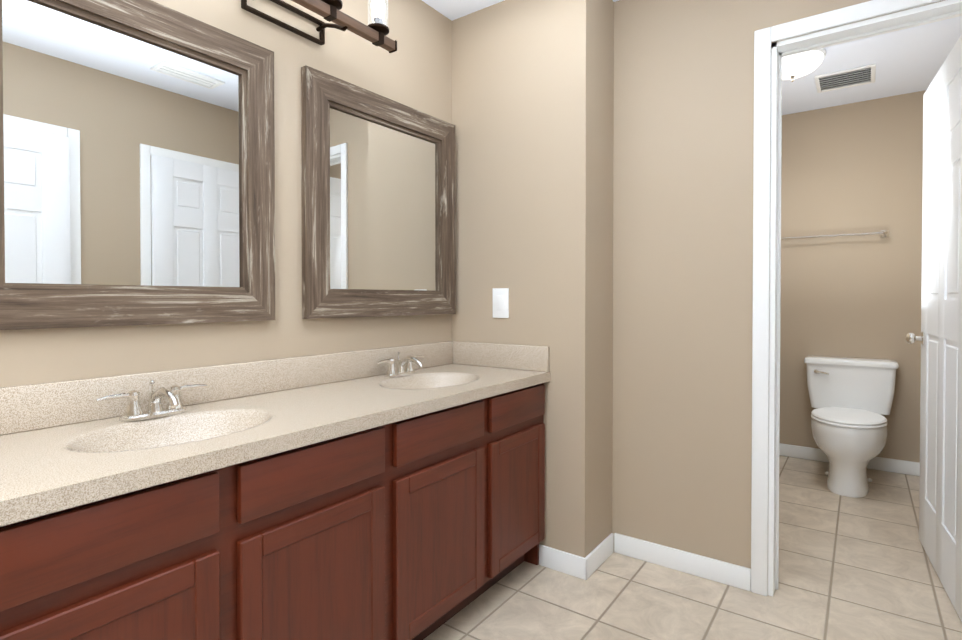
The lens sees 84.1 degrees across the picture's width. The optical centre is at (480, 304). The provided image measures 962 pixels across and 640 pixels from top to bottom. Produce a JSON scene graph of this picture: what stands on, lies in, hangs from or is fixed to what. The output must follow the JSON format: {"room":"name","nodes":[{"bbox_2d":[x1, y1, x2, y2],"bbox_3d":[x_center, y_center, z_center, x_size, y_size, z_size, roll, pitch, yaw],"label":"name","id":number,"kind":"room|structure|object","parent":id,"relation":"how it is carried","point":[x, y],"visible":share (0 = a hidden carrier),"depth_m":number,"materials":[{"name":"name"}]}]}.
{"room":"bathroom","nodes":[
{"label":"bathroom","id":0,"kind":"room"},
{"bbox_2d":[0,0,451,387],"bbox_3d":[-1.039,-0.110,1.443,0.120,2.500,2.920,0,1,36],"label":"wall","id":1,"kind":"structure","parent":0,"point":[414,71],"depth_m":1.85,"materials":[{"name":"paint"}]},
{"bbox_2d":[0,0,274,329],"bbox_3d":[-0.929,-0.391,1.460,0.029,0.890,0.795,0,1,36],"label":"mirror","id":2,"kind":"object","parent":1,"relation":"attached to","point":[137,162],"visible":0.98,"depth_m":1.44,"materials":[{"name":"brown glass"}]},
{"bbox_2d":[241,0,396,52],"bbox_3d":[-0.556,-1.040,1.811,0.218,0.193,0.592,0,1,36],"label":"sconce","id":3,"kind":"object","parent":1,"relation":"attached to","point":[375,32],"visible":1,"depth_m":1.86,"materials":[{"name":"brown metal"}]},
{"bbox_2d":[301,65,454,318],"bbox_3d":[-0.379,-0.400,2.210,0.029,0.890,0.816,1,1,37],"label":"mirror","id":4,"kind":"object","parent":1,"relation":"attached to","point":[378,199],"visible":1,"depth_m":2.14,"materials":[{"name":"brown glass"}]},
{"bbox_2d":[452,0,613,557],"bbox_3d":[0.182,-0.124,2.550,0.820,2.500,0.300,0,1,36],"label":"wall","id":5,"kind":"structure","parent":0,"point":[533,101],"depth_m":2.32,"materials":[{"name":"paint"}]},
{"bbox_2d":[493,288,508,317],"bbox_3d":[0.088,-0.008,2.427,0.086,0.134,0.009,0,1,36],"label":"light switch","id":6,"kind":"object","parent":5,"relation":"attached to","point":[500,302],"visible":1,"depth_m":2.42,"materials":[{"name":"white plastic"}]},
{"bbox_2d":[575,533,618,579],"bbox_3d":[0.507,1.085,2.300,0.017,0.088,0.273,0,1,36],"label":"baseboard","id":7,"kind":"structure","parent":5,"relation":"attached to","point":[595,559],"depth_m":2.27,"materials":[{"name":"white wood"}]},
{"bbox_2d":[619,534,750,590],"bbox_3d":[0.832,1.086,2.275,0.575,0.088,0.017,0,1,36],"label":"baseboard","id":8,"kind":"structure","parent":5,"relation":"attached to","point":[719,571],"depth_m":2.24,"materials":[{"name":"white wood"}]},
{"bbox_2d":[612,0,655,542],"bbox_3d":[1.018,-0.136,3.532,1.040,2.500,2.270,0,1,36],"label":"wall","id":9,"kind":"structure","parent":0,"point":[634,150],"depth_m":2.38,"materials":[{"name":"paint"}]},
{"bbox_2d":[422,0,961,114],"bbox_3d":[0.595,-1.395,1.840,2.300,0.060,5.490,0,1,36],"label":"ceiling","id":10,"kind":"structure","parent":0,"point":[910,60],"depth_m":3.01,"materials":[{"name":"white paint"}]},
{"bbox_2d":[782,48,825,81],"bbox_3d":[1.742,-1.312,2.982,0.316,0.134,0.316,0,1,36],"label":"light","id":11,"kind":"object","parent":10,"relation":"attached to","point":[798,65],"visible":0.71,"depth_m":2.89,"materials":[{"name":"white glass"}]},
{"bbox_2d":[814,63,875,92],"bbox_3d":[2.219,-1.376,3.255,0.300,0.012,0.300,0,1,36],"label":"ceiling vent","id":12,"kind":"object","parent":10,"relation":"in","point":[851,77],"visible":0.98,"depth_m":3.24,"materials":[{"name":"white metal"}]},
{"bbox_2d":[424,455,961,639],"bbox_3d":[0.595,1.165,1.871,2.300,0.060,5.490,0,1,36],"label":"floor","id":13,"kind":"structure","parent":0,"point":[852,568],"depth_m":2.09,"materials":[{"name":"tile"}]},
{"bbox_2d":[0,341,549,639],"bbox_3d":[-0.473,0.661,1.673,0.538,0.950,1.897,0,1,36],"label":"bathroom vanity","id":14,"kind":"object","parent":13,"relation":"on","point":[394,493],"visible":1,"depth_m":1.36,"materials":[{"name":"brown wood"}]},
{"bbox_2d":[96,380,206,421],"bbox_3d":[-0.832,0.249,1.396,0.147,0.095,0.271,0,1,36],"label":"faucet","id":15,"kind":"object","parent":14,"relation":"on","point":[175,410],"depth_m":1.41,"materials":[{"name":"silver metal"}]},
{"bbox_2d":[377,352,423,377],"bbox_3d":[-0.290,0.240,2.154,0.147,0.095,0.271,0,1,36],"label":"faucet","id":16,"kind":"object","parent":14,"relation":"on","point":[408,371],"depth_m":2.16,"materials":[{"name":"silver metal"}]},
{"bbox_2d":[804,355,898,497],"bbox_3d":[2.320,0.738,3.370,0.514,0.758,0.769,0,1,36],"label":"toilet","id":17,"kind":"object","parent":13,"relation":"on","point":[851,399],"visible":0.98,"depth_m":3.35,"materials":[{"name":"white ceramic"}]},
{"bbox_2d":[656,0,944,568],"bbox_3d":[1.279,-0.117,2.021,1.140,2.500,0.115,0,1,36],"label":"wall","id":18,"kind":"structure","parent":0,"point":[683,156],"depth_m":2.20,"materials":[{"name":"paint"}]},
{"bbox_2d":[751,0,961,596],"bbox_3d":[1.410,0.035,1.930,0.750,2.198,0.147,0,1,36],"label":"door frame","id":19,"kind":"structure","parent":18,"relation":"attached to","point":[764,38],"depth_m":2.06,"materials":[{"name":"white wood"}]},
{"bbox_2d":[905,34,961,621],"bbox_3d":[1.896,0.067,2.173,0.172,2.104,0.800,0,1,31],"label":"door","id":20,"kind":"structure","parent":18,"relation":"in","point":[940,500],"depth_m":2.15,"materials":[{"name":"white wood"}]},
{"bbox_2d":[780,90,925,462],"bbox_3d":[2.522,-0.139,3.779,1.160,2.500,0.120,0,1,36],"label":"wall","id":21,"kind":"structure","parent":0,"point":[856,167],"depth_m":3.67,"materials":[{"name":"paint"}]},
{"bbox_2d":[781,230,888,239],"bbox_3d":[2.406,-0.478,3.737,0.719,0.048,0.074,0,1,36],"label":"towel bar","id":22,"kind":"object","parent":21,"relation":"attached to","point":[883,233],"visible":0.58,"depth_m":3.64,"materials":[{"name":"silver metal"}]},
{"bbox_2d":[779,443,919,475],"bbox_3d":[2.527,1.068,3.706,0.990,0.088,0.017,0,1,36],"label":"baseboard","id":23,"kind":"structure","parent":21,"relation":"attached to","point":[876,463],"depth_m":3.61,"materials":[{"name":"white wood"}]}
]}

